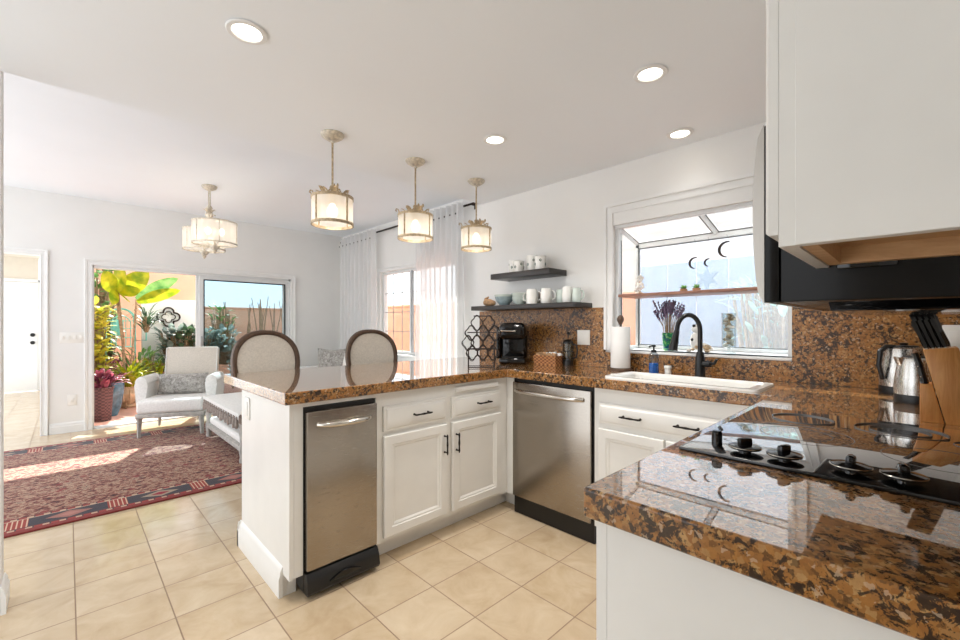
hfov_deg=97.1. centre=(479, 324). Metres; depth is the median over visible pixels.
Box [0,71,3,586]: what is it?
wall
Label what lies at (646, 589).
base cabinet
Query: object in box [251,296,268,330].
bare shrub
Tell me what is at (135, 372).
spider plant
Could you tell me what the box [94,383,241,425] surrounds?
floor
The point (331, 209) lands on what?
pendant light
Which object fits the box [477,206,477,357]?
wall
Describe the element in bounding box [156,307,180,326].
ornament
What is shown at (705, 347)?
pebble
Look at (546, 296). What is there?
mug
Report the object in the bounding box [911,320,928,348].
kitchen knife
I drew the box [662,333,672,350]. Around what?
cup
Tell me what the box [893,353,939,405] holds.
kettle
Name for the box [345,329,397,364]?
counter stool
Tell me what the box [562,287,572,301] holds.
mug
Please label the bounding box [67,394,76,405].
outlet
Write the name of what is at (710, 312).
fence
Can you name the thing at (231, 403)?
table runner
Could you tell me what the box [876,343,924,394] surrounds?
kettle
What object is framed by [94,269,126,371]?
shrub
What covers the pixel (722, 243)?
suncatcher
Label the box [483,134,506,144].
recessed light
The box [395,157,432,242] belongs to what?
pendant light
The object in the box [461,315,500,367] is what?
wine rack
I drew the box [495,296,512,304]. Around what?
bowl
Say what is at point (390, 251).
wall
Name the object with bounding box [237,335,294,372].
cushion
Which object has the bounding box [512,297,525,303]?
bowl
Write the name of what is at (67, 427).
baseboard
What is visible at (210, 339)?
bush
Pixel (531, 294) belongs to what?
mug
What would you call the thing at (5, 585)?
baseboard
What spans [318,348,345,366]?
cushion
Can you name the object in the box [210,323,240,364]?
bush
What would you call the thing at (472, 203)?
curtain rod
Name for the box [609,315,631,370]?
paper towel holder
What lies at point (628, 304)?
wall
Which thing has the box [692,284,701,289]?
succulent pot
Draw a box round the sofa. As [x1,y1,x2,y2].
[300,365,317,368]
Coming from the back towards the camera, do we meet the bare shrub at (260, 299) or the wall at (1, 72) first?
the bare shrub at (260, 299)
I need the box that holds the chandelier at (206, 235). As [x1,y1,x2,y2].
[182,184,237,258]
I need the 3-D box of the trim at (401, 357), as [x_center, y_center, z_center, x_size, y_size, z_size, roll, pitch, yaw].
[-0.856,-0.160,5.563,0.110,1.320,1.850,0,0,-44]
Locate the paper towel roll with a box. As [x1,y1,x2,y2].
[611,327,629,367]
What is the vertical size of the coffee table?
0.424 m
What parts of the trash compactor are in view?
handle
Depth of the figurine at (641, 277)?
2.83 m
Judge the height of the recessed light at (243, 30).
0.008 m
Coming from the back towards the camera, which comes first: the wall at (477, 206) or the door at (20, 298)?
the door at (20, 298)
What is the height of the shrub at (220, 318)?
1.210 m
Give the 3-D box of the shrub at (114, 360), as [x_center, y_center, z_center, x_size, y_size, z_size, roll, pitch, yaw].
[-5.826,0.889,6.517,0.711,0.762,0.679,0,0,-44]
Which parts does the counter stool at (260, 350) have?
frame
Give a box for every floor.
[0,390,595,639]
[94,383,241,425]
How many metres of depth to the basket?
3.01 m
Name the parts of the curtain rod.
rod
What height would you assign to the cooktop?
0.042 m
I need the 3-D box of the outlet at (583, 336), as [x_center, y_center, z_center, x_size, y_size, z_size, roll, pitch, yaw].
[0.720,0.086,2.953,0.010,0.103,0.100,0,0,-44]
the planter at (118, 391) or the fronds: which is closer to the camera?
the planter at (118, 391)
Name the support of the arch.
on the floor at (124, 415)
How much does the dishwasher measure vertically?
0.858 m
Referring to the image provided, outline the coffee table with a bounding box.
[205,400,241,463]
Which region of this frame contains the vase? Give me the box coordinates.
[662,333,678,350]
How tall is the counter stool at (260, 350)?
1.165 m
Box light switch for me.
[59,332,83,342]
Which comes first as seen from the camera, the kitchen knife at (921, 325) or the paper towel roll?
the kitchen knife at (921, 325)
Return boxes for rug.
[4,423,241,537]
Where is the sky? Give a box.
[622,207,753,344]
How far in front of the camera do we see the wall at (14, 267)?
7.61 m
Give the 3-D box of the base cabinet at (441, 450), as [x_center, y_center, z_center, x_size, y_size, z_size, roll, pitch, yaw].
[-0.377,0.769,2.699,1.898,0.862,0.760,0,0,-44]
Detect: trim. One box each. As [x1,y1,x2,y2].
[4,246,47,435]
[4,278,39,390]
[84,258,295,430]
[377,262,415,361]
[604,172,753,349]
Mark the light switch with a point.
(64, 337)
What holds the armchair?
on the rug
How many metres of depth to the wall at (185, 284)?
8.61 m
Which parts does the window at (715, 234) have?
sill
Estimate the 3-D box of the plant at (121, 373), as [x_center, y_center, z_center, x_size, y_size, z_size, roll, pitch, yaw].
[-5.104,0.729,5.850,0.552,0.242,0.554,0,0,-44]
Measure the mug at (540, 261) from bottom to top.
0.100 m
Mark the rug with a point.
(48, 486)
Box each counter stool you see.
[230,330,299,424]
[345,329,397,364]
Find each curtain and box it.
[339,229,376,348]
[415,202,463,359]
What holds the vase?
on the window at (715, 234)
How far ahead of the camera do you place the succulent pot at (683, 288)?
2.62 m
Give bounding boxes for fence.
[641,256,785,347]
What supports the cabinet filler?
on the floor at (173, 569)
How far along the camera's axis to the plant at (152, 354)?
6.86 m
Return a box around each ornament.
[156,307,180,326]
[483,296,495,305]
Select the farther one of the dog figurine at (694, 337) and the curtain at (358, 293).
the curtain at (358, 293)
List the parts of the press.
lid, frame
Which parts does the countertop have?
air gap cap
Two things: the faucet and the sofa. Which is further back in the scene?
the sofa
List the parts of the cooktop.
knob, knob, knob, knob, knob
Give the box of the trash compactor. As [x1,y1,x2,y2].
[296,398,379,596]
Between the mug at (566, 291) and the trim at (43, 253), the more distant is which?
the trim at (43, 253)
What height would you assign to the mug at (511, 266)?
0.100 m
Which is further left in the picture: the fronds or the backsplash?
the fronds
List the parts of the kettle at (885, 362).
handle, lid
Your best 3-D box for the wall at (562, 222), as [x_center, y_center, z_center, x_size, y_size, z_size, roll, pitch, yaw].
[1.084,0.072,2.700,0.120,2.255,3.040,0,0,-44]
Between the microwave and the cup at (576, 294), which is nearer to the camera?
the microwave
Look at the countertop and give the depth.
0.67 m
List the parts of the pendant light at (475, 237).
scroll crown, lamp shade, rod, hoop frame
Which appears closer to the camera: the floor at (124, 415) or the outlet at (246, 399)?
the outlet at (246, 399)
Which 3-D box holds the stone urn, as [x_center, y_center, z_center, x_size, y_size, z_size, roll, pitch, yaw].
[-5.362,1.085,6.475,0.511,0.330,0.511,0,0,-44]
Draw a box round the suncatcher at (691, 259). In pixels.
[688,246,696,268]
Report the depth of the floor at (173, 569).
1.99 m
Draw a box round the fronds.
[127,303,167,332]
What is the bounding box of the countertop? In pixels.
[224,357,959,639]
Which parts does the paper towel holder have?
post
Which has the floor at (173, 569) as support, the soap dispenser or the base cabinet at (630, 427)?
the base cabinet at (630, 427)
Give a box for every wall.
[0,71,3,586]
[4,185,342,434]
[4,256,38,282]
[94,269,194,368]
[141,300,194,362]
[205,306,281,373]
[343,199,481,361]
[388,291,634,351]
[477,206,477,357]
[478,122,869,388]
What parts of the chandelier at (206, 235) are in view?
lamp shade, hoop frame, lamp shade, hoop frame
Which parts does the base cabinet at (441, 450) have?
moulding, drawer, door, handle, handle, handle, drawer, door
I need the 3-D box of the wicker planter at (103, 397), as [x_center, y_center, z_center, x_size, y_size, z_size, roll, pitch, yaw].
[-4.951,1.030,5.536,0.270,0.440,0.268,0,0,-44]
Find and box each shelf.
[207,423,239,450]
[471,302,591,310]
[491,268,566,281]
[618,287,757,298]
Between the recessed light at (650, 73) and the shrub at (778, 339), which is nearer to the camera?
the recessed light at (650, 73)
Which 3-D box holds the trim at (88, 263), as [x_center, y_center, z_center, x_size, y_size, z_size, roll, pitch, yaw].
[-3.652,0.220,5.638,2.355,1.960,0.024,0,0,-44]
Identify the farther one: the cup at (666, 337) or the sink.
the cup at (666, 337)
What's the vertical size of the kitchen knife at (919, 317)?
0.153 m
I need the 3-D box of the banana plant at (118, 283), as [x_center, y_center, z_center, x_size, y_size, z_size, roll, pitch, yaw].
[-5.081,0.182,6.354,0.609,2.140,0.837,0,0,-1]
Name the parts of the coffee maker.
water tank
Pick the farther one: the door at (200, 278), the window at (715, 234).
the door at (200, 278)
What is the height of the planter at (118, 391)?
0.460 m
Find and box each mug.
[526,289,540,303]
[540,288,555,302]
[556,289,561,302]
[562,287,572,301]
[572,288,584,301]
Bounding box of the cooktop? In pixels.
[679,406,959,506]
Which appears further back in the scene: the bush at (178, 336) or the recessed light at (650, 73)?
the bush at (178, 336)
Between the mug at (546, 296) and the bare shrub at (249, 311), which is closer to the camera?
the mug at (546, 296)
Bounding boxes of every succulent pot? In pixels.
[680,285,686,290]
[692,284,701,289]
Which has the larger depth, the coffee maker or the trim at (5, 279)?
the trim at (5, 279)
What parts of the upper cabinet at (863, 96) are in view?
door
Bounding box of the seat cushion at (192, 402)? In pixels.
[136,392,205,413]
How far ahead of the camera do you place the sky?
6.21 m
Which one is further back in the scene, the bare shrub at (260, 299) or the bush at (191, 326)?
the bare shrub at (260, 299)
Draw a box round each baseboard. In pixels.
[0,572,9,615]
[49,420,83,434]
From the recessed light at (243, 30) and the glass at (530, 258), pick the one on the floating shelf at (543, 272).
the glass at (530, 258)
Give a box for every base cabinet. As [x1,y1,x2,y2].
[237,378,505,598]
[595,388,749,525]
[596,521,916,639]
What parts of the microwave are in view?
door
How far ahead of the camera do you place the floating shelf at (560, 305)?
3.03 m
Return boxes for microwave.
[753,125,959,314]
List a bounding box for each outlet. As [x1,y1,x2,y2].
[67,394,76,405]
[244,397,249,419]
[577,330,589,344]
[942,325,959,349]
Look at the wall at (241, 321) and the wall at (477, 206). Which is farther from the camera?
the wall at (241, 321)
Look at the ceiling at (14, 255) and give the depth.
7.55 m
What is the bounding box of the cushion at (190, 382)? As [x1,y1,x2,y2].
[157,372,208,393]
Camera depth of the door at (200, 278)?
5.65 m
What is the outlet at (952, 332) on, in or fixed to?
attached to the backsplash
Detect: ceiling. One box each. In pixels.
[0,0,765,203]
[4,72,460,236]
[4,254,39,258]
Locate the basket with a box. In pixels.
[533,355,565,365]
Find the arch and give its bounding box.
[105,308,146,365]
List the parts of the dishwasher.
handle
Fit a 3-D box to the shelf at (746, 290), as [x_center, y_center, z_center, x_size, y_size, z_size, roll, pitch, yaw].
[1.323,-0.193,2.563,0.250,0.018,0.918,0,0,-44]
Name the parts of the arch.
panel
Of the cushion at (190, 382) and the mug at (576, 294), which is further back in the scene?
the cushion at (190, 382)
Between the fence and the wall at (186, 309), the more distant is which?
the wall at (186, 309)
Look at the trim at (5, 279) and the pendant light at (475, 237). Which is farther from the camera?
the trim at (5, 279)
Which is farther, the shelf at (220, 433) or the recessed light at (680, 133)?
the shelf at (220, 433)
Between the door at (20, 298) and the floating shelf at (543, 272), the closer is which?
the floating shelf at (543, 272)
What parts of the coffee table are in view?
leg, leg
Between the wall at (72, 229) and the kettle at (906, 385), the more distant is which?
the wall at (72, 229)
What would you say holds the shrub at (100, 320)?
on the floor at (124, 415)
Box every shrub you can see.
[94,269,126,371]
[94,296,119,373]
[104,358,127,372]
[205,303,236,362]
[221,302,233,387]
[247,303,251,332]
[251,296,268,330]
[259,299,265,329]
[269,303,281,331]
[717,275,787,349]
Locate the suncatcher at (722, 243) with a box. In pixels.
[718,236,729,256]
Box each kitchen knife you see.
[909,315,930,348]
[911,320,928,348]
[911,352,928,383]
[916,315,935,347]
[917,319,934,348]
[922,315,942,347]
[923,319,940,348]
[928,315,948,346]
[929,318,947,347]
[935,314,950,346]
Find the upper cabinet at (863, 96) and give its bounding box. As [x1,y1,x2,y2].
[766,0,959,267]
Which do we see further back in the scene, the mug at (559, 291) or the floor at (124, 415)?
the floor at (124, 415)
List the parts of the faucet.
spout, handle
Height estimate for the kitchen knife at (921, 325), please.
0.115 m
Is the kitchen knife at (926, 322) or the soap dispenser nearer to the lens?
the kitchen knife at (926, 322)
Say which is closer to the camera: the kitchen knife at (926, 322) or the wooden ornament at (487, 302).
the kitchen knife at (926, 322)
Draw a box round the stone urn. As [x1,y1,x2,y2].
[121,387,135,407]
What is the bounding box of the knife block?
[920,346,959,425]
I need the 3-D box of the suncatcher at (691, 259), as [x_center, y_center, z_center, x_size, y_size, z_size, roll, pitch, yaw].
[1.377,-0.459,2.744,0.006,0.193,0.051,0,0,-44]
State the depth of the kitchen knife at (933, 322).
1.23 m
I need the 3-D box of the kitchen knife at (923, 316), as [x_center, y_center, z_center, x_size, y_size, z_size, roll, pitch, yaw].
[1.348,0.020,1.262,0.011,0.153,0.060,0,0,-44]
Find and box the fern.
[134,358,164,375]
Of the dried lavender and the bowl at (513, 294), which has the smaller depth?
the dried lavender
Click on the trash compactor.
(340, 439)
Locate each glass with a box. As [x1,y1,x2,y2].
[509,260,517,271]
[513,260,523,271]
[527,255,536,269]
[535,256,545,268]
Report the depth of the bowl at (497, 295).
3.26 m
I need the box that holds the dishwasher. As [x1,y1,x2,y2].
[513,378,595,543]
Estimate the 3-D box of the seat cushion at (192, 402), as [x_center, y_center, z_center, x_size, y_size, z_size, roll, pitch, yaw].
[-3.413,0.869,4.810,0.610,0.138,0.615,0,0,-20]
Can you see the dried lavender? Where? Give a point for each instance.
(669, 307)
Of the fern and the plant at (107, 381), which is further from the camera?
the fern
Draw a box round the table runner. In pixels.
[203,392,241,428]
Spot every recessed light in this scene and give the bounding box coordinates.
[225,18,267,44]
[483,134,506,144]
[633,64,667,83]
[667,128,693,139]
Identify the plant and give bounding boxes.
[94,368,121,387]
[100,270,179,408]
[100,371,132,384]
[105,357,157,386]
[111,345,164,375]
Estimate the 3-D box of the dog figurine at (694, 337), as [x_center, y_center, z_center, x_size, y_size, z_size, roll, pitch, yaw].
[1.333,0.076,2.619,0.062,0.162,0.059,0,0,21]
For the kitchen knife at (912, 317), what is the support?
in the knife block
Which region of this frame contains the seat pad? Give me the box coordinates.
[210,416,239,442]
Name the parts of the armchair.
leg, arm, seat frame, backrest, leg, arm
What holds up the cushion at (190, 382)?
on the armchair
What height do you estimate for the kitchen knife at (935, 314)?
0.134 m
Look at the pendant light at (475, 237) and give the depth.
3.03 m
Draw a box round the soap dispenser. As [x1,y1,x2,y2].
[649,345,658,373]
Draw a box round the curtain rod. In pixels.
[340,202,474,243]
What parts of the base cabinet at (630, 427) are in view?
handle, door, drawer, door, handle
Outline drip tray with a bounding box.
[502,356,523,357]
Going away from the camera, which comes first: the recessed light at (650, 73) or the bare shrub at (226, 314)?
the recessed light at (650, 73)
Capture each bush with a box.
[150,323,184,363]
[164,327,194,347]
[173,322,194,346]
[193,327,221,357]
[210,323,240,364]
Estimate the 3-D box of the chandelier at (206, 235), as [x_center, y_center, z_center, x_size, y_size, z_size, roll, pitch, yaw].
[-2.824,-1.083,4.424,0.400,0.735,0.863,0,0,-44]
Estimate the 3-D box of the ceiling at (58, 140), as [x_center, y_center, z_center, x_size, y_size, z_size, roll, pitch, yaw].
[-2.592,-1.510,4.014,4.880,0.120,4.070,0,0,-44]
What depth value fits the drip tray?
3.13 m
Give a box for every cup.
[572,288,580,301]
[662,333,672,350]
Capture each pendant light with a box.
[309,129,353,229]
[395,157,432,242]
[458,178,491,251]
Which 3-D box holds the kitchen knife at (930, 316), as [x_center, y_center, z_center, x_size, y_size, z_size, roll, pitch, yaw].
[1.356,0.018,1.253,0.011,0.153,0.060,0,0,-44]
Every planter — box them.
[94,386,113,421]
[111,381,124,415]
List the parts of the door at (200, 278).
sash, sash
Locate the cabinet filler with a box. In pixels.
[506,377,514,504]
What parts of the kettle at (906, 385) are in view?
spout, lid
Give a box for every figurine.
[634,275,644,293]
[690,324,697,349]
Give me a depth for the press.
2.96 m
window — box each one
[383,267,415,354]
[615,201,791,360]
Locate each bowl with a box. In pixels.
[495,294,511,296]
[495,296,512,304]
[511,293,525,296]
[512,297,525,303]
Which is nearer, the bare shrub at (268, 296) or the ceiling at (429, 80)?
the ceiling at (429, 80)
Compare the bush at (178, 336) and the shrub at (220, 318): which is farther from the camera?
the shrub at (220, 318)
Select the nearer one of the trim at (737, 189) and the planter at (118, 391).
the trim at (737, 189)
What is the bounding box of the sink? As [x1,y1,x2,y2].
[605,371,773,391]
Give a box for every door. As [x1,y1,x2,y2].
[4,281,37,392]
[93,265,289,428]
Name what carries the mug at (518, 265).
on the floating shelf at (543, 272)
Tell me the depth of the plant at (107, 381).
5.49 m
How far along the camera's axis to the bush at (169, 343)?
7.20 m
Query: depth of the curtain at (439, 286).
4.94 m
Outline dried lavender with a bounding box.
[653,300,684,332]
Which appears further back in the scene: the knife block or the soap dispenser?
the soap dispenser
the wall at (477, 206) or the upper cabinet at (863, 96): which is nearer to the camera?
the upper cabinet at (863, 96)
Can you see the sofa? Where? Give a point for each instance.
(301, 367)
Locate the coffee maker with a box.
[496,323,527,363]
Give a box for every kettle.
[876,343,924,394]
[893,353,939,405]
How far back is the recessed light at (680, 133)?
2.33 m
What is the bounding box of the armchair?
[134,346,224,437]
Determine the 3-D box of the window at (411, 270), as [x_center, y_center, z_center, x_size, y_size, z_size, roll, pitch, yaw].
[-0.821,-0.180,5.597,0.054,1.160,1.670,0,0,-44]
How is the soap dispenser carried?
on the countertop
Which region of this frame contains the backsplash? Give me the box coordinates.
[480,307,959,388]
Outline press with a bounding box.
[563,332,577,365]
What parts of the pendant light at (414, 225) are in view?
scroll crown, lamp shade, hoop frame, rod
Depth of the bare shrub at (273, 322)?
8.91 m
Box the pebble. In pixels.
[703,345,710,349]
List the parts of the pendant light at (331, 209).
scroll crown, lamp shade, hoop frame, rod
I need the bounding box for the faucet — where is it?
[669,313,717,376]

